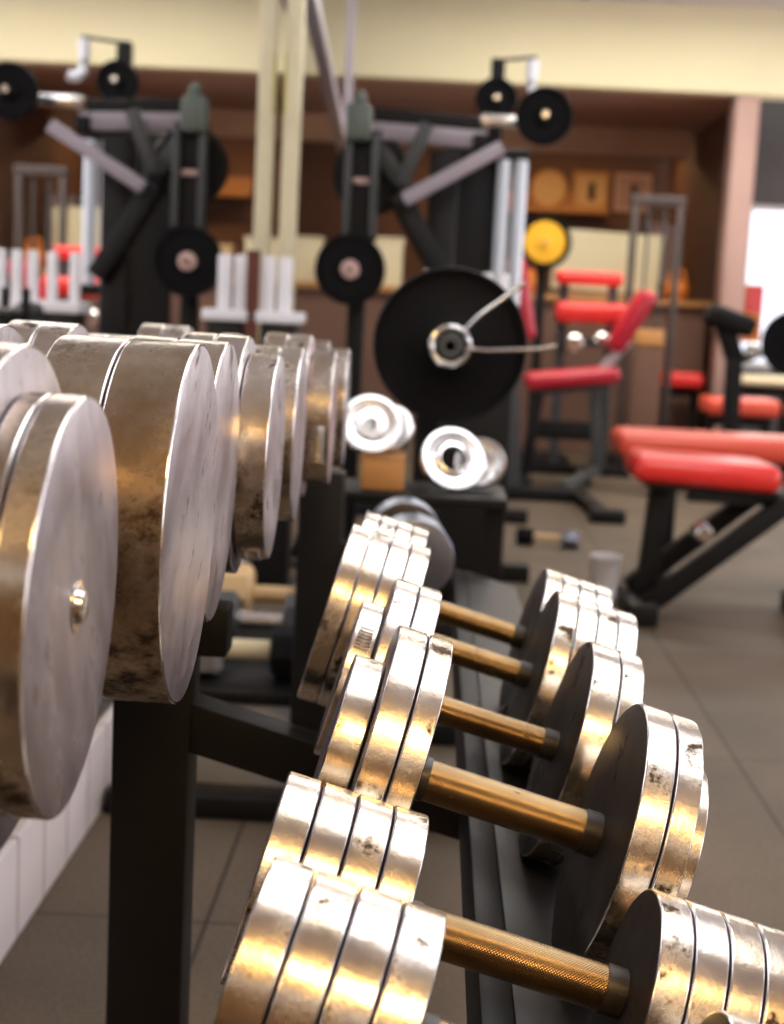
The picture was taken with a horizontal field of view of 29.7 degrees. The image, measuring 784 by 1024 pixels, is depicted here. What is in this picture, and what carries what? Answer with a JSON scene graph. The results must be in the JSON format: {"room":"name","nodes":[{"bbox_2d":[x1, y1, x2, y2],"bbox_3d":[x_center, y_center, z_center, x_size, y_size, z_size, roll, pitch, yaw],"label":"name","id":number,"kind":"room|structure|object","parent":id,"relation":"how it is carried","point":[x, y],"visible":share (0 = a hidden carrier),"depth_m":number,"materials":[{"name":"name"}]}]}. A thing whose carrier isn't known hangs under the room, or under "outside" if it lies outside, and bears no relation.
{"room":"gym","nodes":[
{"label":"gym","id":0,"kind":"room"},
{"bbox_2d":[0,442,783,1023],"bbox_3d":[0.692,0.354,4.829,8.400,0.100,17.100,3,8,1],"label":"floor","id":1,"kind":"structure","parent":0,"point":[713,658],"depth_m":2.92,"materials":[{"name":"tile"}]},
{"bbox_2d":[196,609,291,787],"bbox_3d":[-0.308,0.385,3.217,0.340,0.192,0.760,3,8,1],"label":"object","id":2,"kind":"structure","parent":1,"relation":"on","point":[249,684],"depth_m":2.87,"materials":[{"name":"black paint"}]},
{"bbox_2d":[200,623,293,678],"bbox_3d":[-0.298,0.272,2.938,0.300,0.112,0.112,3,8,1],"label":"dumbbell","id":3,"kind":"object","parent":1,"relation":"on","point":[278,651],"visible":0.46,"depth_m":2.90,"materials":[{"name":"black metal"}]},
{"bbox_2d":[219,590,294,638],"bbox_3d":[-0.290,0.233,3.174,0.300,0.124,0.124,3,8,1],"label":"dumbbell","id":4,"kind":"object","parent":1,"relation":"on","point":[250,620],"visible":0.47,"depth_m":3.15,"materials":[{"name":"silver metal"}]},
{"bbox_2d":[222,564,295,610],"bbox_3d":[-0.282,0.191,3.431,0.300,0.136,0.136,3,8,1],"label":"dumbbell","id":5,"kind":"object","parent":1,"relation":"on","point":[243,582],"visible":0.42,"depth_m":3.41,"materials":[{"name":"brown"}]},
{"bbox_2d":[251,250,305,586],"bbox_3d":[-0.376,-0.281,4.721,0.159,1.080,0.240,3,8,1],"label":"exercise machine","id":6,"kind":"object","parent":1,"relation":"on","point":[275,570],"visible":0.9,"depth_m":4.63,"materials":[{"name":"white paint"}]},
{"bbox_2d":[255,311,305,323],"bbox_3d":[-0.351,-0.614,4.673,0.143,0.035,0.180,3,8,1],"label":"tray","id":7,"kind":"object","parent":6,"relation":"on","point":[265,317],"depth_m":4.58,"materials":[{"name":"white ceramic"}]},
{"bbox_2d":[276,0,305,567],"bbox_3d":[-0.311,-1.199,5.094,0.140,2.795,0.160,3,8,1],"label":"column","id":8,"kind":"structure","parent":1,"relation":"on","point":[296,9],"depth_m":5.06,"materials":[{"name":"beige paint"}]},
{"bbox_2d":[104,469,591,1023],"bbox_3d":[-0.158,0.400,1.486,0.770,0.670,2.500,3,8,1],"label":"dumbbell rack","id":9,"kind":"object","parent":1,"relation":"on","point":[153,799],"visible":0.33,"depth_m":1.49,"materials":[{"name":"black metal"}]},
{"bbox_2d":[0,342,117,848],"bbox_3d":[-0.298,0.034,0.721,0.298,0.257,0.250,3,8,0],"label":"dumbbell","id":10,"kind":"object","parent":9,"relation":"on","point":[59,496],"visible":1,"depth_m":0.68,"materials":[{"name":"metal"}]},
{"bbox_2d":[0,324,238,621],"bbox_3d":[-0.266,-0.034,1.213,0.260,0.236,0.229,3,8,0],"label":"dumbbell","id":11,"kind":"object","parent":9,"relation":"on","point":[222,354],"visible":0.15,"depth_m":1.22,"materials":[{"name":"metal"}]},
{"bbox_2d":[46,334,216,703],"bbox_3d":[-0.272,-0.002,0.965,0.288,0.240,0.234,3,8,0],"label":"dumbbell","id":12,"kind":"object","parent":9,"relation":"on","point":[157,399],"visible":0.54,"depth_m":0.89,"materials":[{"name":"metal"}]},
{"bbox_2d":[8,319,285,573],"bbox_3d":[-0.258,-0.064,1.446,0.294,0.236,0.232,3,8,0],"label":"dumbbell","id":13,"kind":"object","parent":9,"relation":"on","point":[262,385],"visible":0.35,"depth_m":1.38,"materials":[{"name":"metal"}]},
{"bbox_2d":[89,333,306,520],"bbox_3d":[-0.247,-0.099,1.711,0.284,0.206,0.200,3,8,0],"label":"dumbbell","id":14,"kind":"object","parent":9,"relation":"on","point":[295,359],"visible":0.12,"depth_m":1.66,"materials":[{"name":"metal"}]},
{"bbox_2d":[138,323,337,496],"bbox_3d":[-0.224,-0.137,2.008,0.291,0.224,0.220,3,8,0],"label":"dumbbell","id":15,"kind":"object","parent":9,"relation":"on","point":[322,366],"visible":0.31,"depth_m":1.94,"materials":[{"name":"metal"}]},
{"bbox_2d":[223,333,350,466],"bbox_3d":[-0.183,-0.167,2.265,0.232,0.203,0.201,3,8,0],"label":"dumbbell","id":16,"kind":"object","parent":9,"relation":"on","point":[344,355],"visible":0.11,"depth_m":2.21,"materials":[{"name":"metal"}]},
{"bbox_2d":[374,496,453,590],"bbox_3d":[0.026,0.052,2.346,0.120,0.129,0.238,2,9,-4],"label":"dumbbell","id":17,"kind":"object","parent":9,"relation":"on","point":[409,510],"visible":0.3,"depth_m":2.24,"materials":[{"name":"metal"}]},
{"bbox_2d":[297,524,637,772],"bbox_3d":[0.079,0.153,1.577,0.354,0.270,0.194,3,8,1],"label":"dumbbell","id":18,"kind":"object","parent":9,"relation":"on","point":[566,621],"visible":0.5,"depth_m":1.51,"materials":[{"name":"metal"}]},
{"bbox_2d":[341,510,611,710],"bbox_3d":[0.090,0.131,1.799,0.346,0.254,0.180,3,8,1],"label":"dumbbell","id":19,"kind":"object","parent":9,"relation":"on","point":[517,636],"visible":0.25,"depth_m":1.78,"materials":[{"name":"metal"}]},
{"bbox_2d":[313,578,643,867],"bbox_3d":[0.077,0.189,1.326,0.291,0.253,0.200,3,8,1],"label":"dumbbell","id":20,"kind":"object","parent":9,"relation":"on","point":[600,682],"visible":0.38,"depth_m":1.28,"materials":[{"name":"metal"}]},
{"bbox_2d":[211,855,759,1023],"bbox_3d":[0.079,0.305,0.785,0.370,0.222,0.136,4,8,5],"label":"dumbbell","id":21,"kind":"object","parent":9,"relation":"on","point":[374,960],"visible":1,"depth_m":0.74,"materials":[{"name":"metal"}]},
{"bbox_2d":[220,771,783,1023],"bbox_3d":[0.082,0.283,0.932,0.377,0.224,0.136,3,8,1],"label":"dumbbell","id":22,"kind":"object","parent":9,"relation":"on","point":[670,959],"visible":0.62,"depth_m":0.90,"materials":[{"name":"metal"}]},
{"bbox_2d":[313,625,708,962],"bbox_3d":[0.080,0.219,1.106,0.301,0.261,0.208,3,8,1],"label":"dumbbell","id":23,"kind":"object","parent":9,"relation":"on","point":[639,823],"visible":0.62,"depth_m":1.04,"materials":[{"name":"metal"}]},
{"bbox_2d":[343,478,507,580],"bbox_3d":[0.033,0.248,2.884,0.340,0.595,0.220,3,8,1],"label":"dumbbell rack","id":24,"kind":"object","parent":1,"relation":"on","point":[493,500],"visible":0.41,"depth_m":2.76,"materials":[{"name":"black metal"}]},
{"bbox_2d":[360,453,405,490],"bbox_3d":[-0.017,-0.078,2.819,0.082,0.062,0.102,3,8,1],"label":"cardboard box","id":25,"kind":"object","parent":24,"relation":"on","point":[383,471],"visible":0.94,"depth_m":2.77,"materials":[{"name":"brown cardboard"}]},
{"bbox_2d":[346,395,401,454],"bbox_3d":[-0.040,-0.165,2.792,0.117,0.111,0.071,3,8,1],"label":"weight plate","id":26,"kind":"object","parent":25,"relation":"on","point":[363,409],"visible":0.91,"depth_m":2.79,"materials":[{"name":"silver metal"}]},
{"bbox_2d":[367,406,414,452],"bbox_3d":[-0.002,-0.158,2.837,0.092,0.090,0.058,6,9,18],"label":"weight plate","id":27,"kind":"object","parent":25,"relation":"on","point":[406,436],"visible":0.27,"depth_m":2.82,"materials":[{"name":"silver metal"}]},
{"bbox_2d":[420,428,484,491],"bbox_3d":[0.114,-0.099,2.802,0.124,0.118,0.072,1,8,-16],"label":"weight plate","id":28,"kind":"object","parent":24,"relation":"on","point":[459,440],"visible":1,"depth_m":2.79,"materials":[{"name":"silver metal"}]},
{"bbox_2d":[454,438,505,488],"bbox_3d":[0.171,-0.094,2.861,0.101,0.097,0.065,3,8,1],"label":"weight plate","id":29,"kind":"object","parent":24,"relation":"on","point":[495,460],"visible":0.55,"depth_m":2.85,"materials":[{"name":"silver metal"}]},
{"bbox_2d":[412,339,461,746],"bbox_3d":[0.081,-0.032,3.671,0.330,0.931,1.080,3,8,1],"label":"stand","id":30,"kind":"object","parent":1,"relation":"on","point":[443,735],"visible":0.02,"depth_m":3.12,"materials":[{"name":"black paint"}]},
{"bbox_2d":[438,332,462,358],"bbox_3d":[0.137,-0.427,3.618,0.050,0.050,1.430,3,8,1],"label":"barbell","id":31,"kind":"object","parent":30,"relation":"on","point":[450,345],"visible":0.68,"depth_m":2.91,"materials":[{"name":"silver metal"}]},
{"bbox_2d":[373,267,527,421],"bbox_3d":[0.117,-0.337,2.980,0.310,0.310,0.036,3,8,1],"label":"weight plate","id":32,"kind":"object","parent":31,"relation":"attached to","point":[430,299],"visible":0.87,"depth_m":2.97,"materials":[{"name":"black metal"}]},
{"bbox_2d":[428,281,556,367],"bbox_3d":[0.200,-0.369,2.924,0.254,0.178,0.055,3,8,1],"label":"spring collar","id":33,"kind":"object","parent":31,"relation":"attached to","point":[439,330],"visible":1,"depth_m":2.91,"materials":[{"name":"silver metal"}]},
{"bbox_2d":[333,56,548,582],"bbox_3d":[0.174,-0.833,5.694,0.900,1.950,1.555,3,8,1],"label":"machine","id":34,"kind":"object","parent":1,"relation":"on","point":[466,188],"visible":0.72,"depth_m":5.16,"materials":[{"name":"black paint"}]},
{"bbox_2d":[315,233,385,304],"bbox_3d":[-0.141,-0.818,4.989,0.238,0.238,0.038,3,8,1],"label":"weight plate","id":35,"kind":"object","parent":34,"relation":"attached to","point":[359,252],"visible":0.94,"depth_m":4.98,"materials":[{"name":"black iron"},{"name":"pale pink metal"}]},
{"bbox_2d":[475,77,517,114],"bbox_3d":[0.420,-1.664,5.965,0.170,0.170,0.034,3,8,1],"label":"weight plate","id":36,"kind":"object","parent":34,"relation":"attached to","point":[485,104],"visible":0.81,"depth_m":5.95,"materials":[{"name":"black metal"}]},
{"bbox_2d":[516,87,572,145],"bbox_3d":[0.509,-1.320,4.941,0.190,0.190,0.034,3,8,1],"label":"weight plate","id":37,"kind":"object","parent":34,"relation":"attached to","point":[538,131],"visible":0.88,"depth_m":4.93,"materials":[{"name":"black metal"}]},
{"bbox_2d":[424,270,512,581],"bbox_3d":[0.217,-0.218,4.611,0.320,1.045,0.240,3,8,1],"label":"exercise machine","id":38,"kind":"object","parent":1,"relation":"on","point":[464,528],"visible":0.1,"depth_m":4.56,"materials":[{"name":"black paint"}]},
{"bbox_2d":[275,280,714,451],"bbox_3d":[0.488,-1.008,10.230,3.300,1.040,0.600,3,8,1],"label":"counter","id":39,"kind":"object","parent":1,"relation":"on","point":[326,319],"depth_m":9.97,"materials":[{"name":"brown wood"}]},
{"bbox_2d":[276,235,325,281],"bbox_3d":[-0.658,-1.732,10.132,0.380,0.304,0.260,3,8,1],"label":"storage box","id":40,"kind":"object","parent":39,"relation":"on","point":[308,248],"visible":0.37,"depth_m":10.01,"materials":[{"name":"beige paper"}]},
{"bbox_2d":[373,237,404,285],"bbox_3d":[-0.098,-1.712,10.117,0.360,0.324,0.260,3,8,1],"label":"storage box","id":41,"kind":"object","parent":39,"relation":"on","point":[391,248],"visible":0.41,"depth_m":9.99,"materials":[{"name":"beige paper"}]},
{"bbox_2d":[526,263,535,292],"bbox_3d":[0.893,-1.584,9.954,0.170,0.215,0.170,3,8,1],"label":"vase","id":42,"kind":"object","parent":39,"relation":"on","point":[531,274],"visible":0.29,"depth_m":9.91,"materials":[{"name":"orange paint"}]},
{"bbox_2d":[550,229,661,297],"bbox_3d":[1.451,-1.684,10.044,0.731,0.446,0.100,3,8,1],"label":"notice board","id":43,"kind":"object","parent":39,"relation":"on","point":[594,251],"visible":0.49,"depth_m":10.01,"materials":[{"name":"beige paper"}]},
{"bbox_2d":[664,268,688,300],"bbox_3d":[1.911,-1.530,9.931,0.170,0.215,0.170,3,8,1],"label":"vase","id":44,"kind":"object","parent":39,"relation":"on","point":[683,288],"visible":0.61,"depth_m":9.89,"materials":[{"name":"orange paint"}]},
{"bbox_2d":[520,240,567,462],"bbox_3d":[0.908,-1.064,9.219,0.440,1.480,0.400,3,8,1],"label":"tree","id":45,"kind":"object","parent":1,"relation":"on","point":[540,288],"visible":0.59,"depth_m":9.23,"materials":[{"name":"black paint"}]},
{"bbox_2d":[522,215,571,269],"bbox_3d":[0.937,-1.656,9.088,0.330,0.330,0.051,3,8,1],"label":"weight plate","id":46,"kind":"object","parent":45,"relation":"attached to","point":[538,255],"visible":0.91,"depth_m":9.07,"materials":[{"name":"yellow metal"}]},
{"bbox_2d":[516,527,579,547],"bbox_3d":[0.626,0.103,5.945,0.252,0.062,0.073,4,8,9],"label":"dumbbell","id":47,"kind":"object","parent":1,"relation":"on","point":[568,539],"visible":1,"depth_m":5.93,"materials":[{"name":"brown metal"}]},
{"bbox_2d":[505,258,625,524],"bbox_3d":[0.708,-0.610,7.032,1.031,1.183,0.698,6,9,21],"label":"machine","id":48,"kind":"object","parent":1,"relation":"on","point":[597,512],"visible":0.42,"depth_m":7.28,"materials":[{"name":"black metal"}]},
{"bbox_2d":[530,270,628,484],"bbox_3d":[1.091,-0.759,8.274,0.600,1.162,0.555,3,8,1],"label":"exercise machine","id":49,"kind":"object","parent":1,"relation":"on","point":[564,312],"visible":0.76,"depth_m":8.30,"materials":[{"name":"red leather"}]},
{"bbox_2d":[521,290,656,488],"bbox_3d":[1.035,-0.656,7.877,0.658,1.067,0.663,3,8,1],"label":"bench","id":50,"kind":"object","parent":1,"relation":"on","point":[593,379],"visible":0.92,"depth_m":7.92,"materials":[{"name":"red leather"}]},
{"bbox_2d":[591,553,621,597],"bbox_3d":[0.713,0.214,4.960,0.104,0.139,0.104,3,8,1],"label":"paper cup","id":51,"kind":"object","parent":1,"relation":"on","point":[605,566],"visible":0.74,"depth_m":4.92,"materials":[{"name":"white paper"}]},
{"bbox_2d":[606,194,686,465],"bbox_3d":[1.567,-1.092,9.043,0.370,1.650,0.500,3,8,1],"label":"machine","id":52,"kind":"object","parent":1,"relation":"on","point":[642,410],"visible":0.7,"depth_m":9.01,"materials":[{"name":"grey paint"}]},
{"bbox_2d":[642,224,684,299],"bbox_3d":[1.917,-1.287,10.773,0.340,1.580,0.500,3,8,1],"label":"machine","id":53,"kind":"object","parent":1,"relation":"on","point":[643,225],"visible":0.1,"depth_m":10.64,"materials":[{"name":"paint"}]},
{"bbox_2d":[650,223,674,283],"bbox_3d":[1.946,-1.866,10.683,0.200,0.432,0.171,3,8,1],"label":"towel","id":54,"kind":"object","parent":53,"relation":"hanging from","point":[656,228],"visible":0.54,"depth_m":10.61,"materials":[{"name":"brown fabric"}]},
{"bbox_2d":[656,370,703,429],"bbox_3d":[1.857,-0.627,9.676,0.280,0.580,0.420,3,8,1],"label":"bench","id":55,"kind":"object","parent":1,"relation":"on","point":[683,383],"visible":0.62,"depth_m":9.62,"materials":[{"name":"red leather"}]},
{"bbox_2d":[610,426,783,582],"bbox_3d":[1.202,-0.007,5.267,0.860,0.540,0.440,3,8,1],"label":"bench","id":56,"kind":"object","parent":1,"relation":"on","point":[769,448],"visible":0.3,"depth_m":5.10,"materials":[{"name":"red leather"}]},
{"bbox_2d":[616,447,783,627],"bbox_3d":[1.040,0.084,4.628,0.635,0.525,0.500,3,8,1],"label":"bench","id":57,"kind":"object","parent":1,"relation":"on","point":[740,484],"visible":0.97,"depth_m":4.54,"materials":[{"name":"red leather"}]},
{"bbox_2d":[698,395,779,433],"bbox_3d":[1.991,-0.416,8.570,0.420,0.490,0.420,3,8,1],"label":"bench","id":58,"kind":"object","parent":1,"relation":"on","point":[754,412],"visible":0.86,"depth_m":8.41,"materials":[{"name":"red leather"}]},
{"bbox_2d":[702,304,783,488],"bbox_3d":[1.865,-0.577,7.811,0.548,1.011,0.461,8,10,33],"label":"machine","id":59,"kind":"object","parent":1,"relation":"on","point":[729,324],"visible":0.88,"depth_m":7.76,"materials":[{"name":"black paint"}]},
{"bbox_2d":[761,312,783,374],"bbox_3d":[2.085,-0.875,7.674,0.340,0.340,0.034,3,8,1],"label":"weight plate","id":60,"kind":"object","parent":59,"relation":"attached to","point":[772,339],"visible":1,"depth_m":7.67,"materials":[{"name":"black metal"}]},
{"bbox_2d":[741,374,783,433],"bbox_3d":[2.261,-0.542,9.151,0.400,0.600,0.420,3,8,1],"label":"bench","id":61,"kind":"object","parent":1,"relation":"on","point":[762,385],"visible":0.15,"depth_m":9.09,"materials":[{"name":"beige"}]},
{"bbox_2d":[278,142,668,298],"bbox_3d":[-0.294,-2.117,12.895,5.500,2.400,0.100,3,8,1],"label":"shelving unit","id":62,"kind":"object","parent":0,"point":[320,206],"depth_m":12.73,"materials":[{"name":"brown wood"}]},
{"bbox_2d":[508,190,607,215],"bbox_3d":[1.380,-2.637,12.589,0.900,0.180,0.240,3,8,1],"label":"wall shelf","id":63,"kind":"object","parent":62,"relation":"attached to","point":[531,206],"visible":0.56,"depth_m":12.49,"materials":[{"name":"brown wood"}]},
{"bbox_2d":[530,169,567,206],"bbox_3d":[1.337,-2.757,12.621,0.324,0.324,0.035,3,8,1],"label":"dial","id":64,"kind":"object","parent":63,"relation":"on","point":[548,187],"visible":0.96,"depth_m":12.61,"materials":[{"name":"brown"}]},
{"bbox_2d":[571,171,609,209],"bbox_3d":[1.698,-2.748,12.664,0.310,0.320,0.040,3,8,1],"label":"framed picture","id":65,"kind":"object","parent":62,"relation":"attached to","point":[590,190],"visible":0.92,"depth_m":12.65,"materials":[{"name":"brown wood"}]},
{"bbox_2d":[613,173,651,212],"bbox_3d":[2.057,-2.729,12.656,0.310,0.320,0.040,3,8,1],"label":"framed picture","id":66,"kind":"object","parent":62,"relation":"attached to","point":[626,184],"visible":0.73,"depth_m":12.65,"materials":[{"name":"brown paint"}]},
{"bbox_2d":[283,78,733,135],"bbox_3d":[-0.389,-3.023,11.001,5.400,0.080,3.300,3,8,1],"label":"ceiling","id":67,"kind":"structure","parent":0,"point":[591,109],"depth_m":10.11,"materials":[{"name":"brown paint"}]},
{"bbox_2d":[581,0,783,9],"bbox_3d":[0.794,-2.340,2.978,8.400,0.100,13.000,3,8,1],"label":"ceiling","id":68,"kind":"structure","parent":0,"point":[759,4],"depth_m":9.02,"materials":[{"name":"beige paint"}]},
{"bbox_2d":[305,0,356,153],"bbox_3d":[-0.267,-2.321,6.813,0.059,1.119,2.887,3,8,1],"label":"pipe","id":69,"kind":"object","parent":68,"relation":"hanging from","point":[314,18],"visible":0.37,"depth_m":6.93,"materials":[{"name":"silver metal"}]},
{"bbox_2d":[661,100,760,429],"bbox_3d":[2.289,-1.731,11.103,0.080,2.400,3.200,3,8,1],"label":"wall","id":70,"kind":"structure","parent":0,"point":[699,178],"depth_m":10.72,"materials":[{"name":"brown wood"}]},
{"bbox_2d":[282,113,690,159],"bbox_3d":[-0.387,-2.927,11.318,5.300,0.200,0.120,3,8,1],"label":"trim","id":71,"kind":"structure","parent":70,"relation":"attached to","point":[580,140],"depth_m":11.22,"materials":[{"name":"brown wood"}]},
{"bbox_2d":[284,0,783,100],"bbox_3d":[0.919,-2.930,9.257,8.100,0.530,0.200,3,8,1],"label":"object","id":72,"kind":"structure","parent":70,"relation":"attached to","point":[578,45],"depth_m":9.16,"materials":[{"name":"beige paint"}]},
{"bbox_2d":[707,96,760,430],"bbox_3d":[2.162,-1.454,9.449,0.150,2.310,0.200,3,8,1],"label":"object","id":73,"kind":"structure","parent":70,"relation":"attached to","point":[744,110],"depth_m":9.31,"materials":[{"name":"paint"}]},
{"bbox_2d":[739,100,783,433],"bbox_3d":[3.636,-1.772,10.349,2.700,2.830,0.100,3,8,1],"label":"wall","id":74,"kind":"structure","parent":0,"point":[769,173],"depth_m":10.24,"materials":[{"name":"grey"}]},
{"bbox_2d":[743,204,783,368],"bbox_3d":[3.300,-1.545,10.392,1.960,1.145,0.060,3,8,1],"label":"window","id":75,"kind":"structure","parent":74,"relation":"in","point":[756,208],"depth_m":10.31,"materials":[{"name":"white glass"}]},
{"bbox_2d":[741,284,763,342],"bbox_3d":[2.485,-1.395,10.384,0.220,0.400,0.015,3,8,1],"label":"poster","id":76,"kind":"object","parent":75,"relation":"attached to","point":[754,294],"visible":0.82,"depth_m":10.37,"materials":[{"name":"red paper"}]},
{"bbox_3d":[-0.610,-0.593,0.642,0.130,2.830,9.400,3,8,1],"label":"wall","id":77,"kind":"structure","parent":0,"visible":0},
{"bbox_2d":[0,558,250,962],"bbox_3d":[-0.597,0.727,0.879,0.030,0.155,9.100,3,8,1],"label":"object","id":78,"kind":"structure","parent":77,"relation":"attached to","point":[36,851],"depth_m":2.31,"materials":[{"name":"white tile"}]},
{"bbox_2d":[0,0,286,721],"bbox_3d":[-0.532,-0.601,0.689,0.012,2.500,9.100,3,8,1],"label":"wall mirror","id":79,"kind":"object","parent":77,"relation":"attached to","point":[141,140],"visible":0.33,"depth_m":2.77,"materials":[{"name":"white mirror"}]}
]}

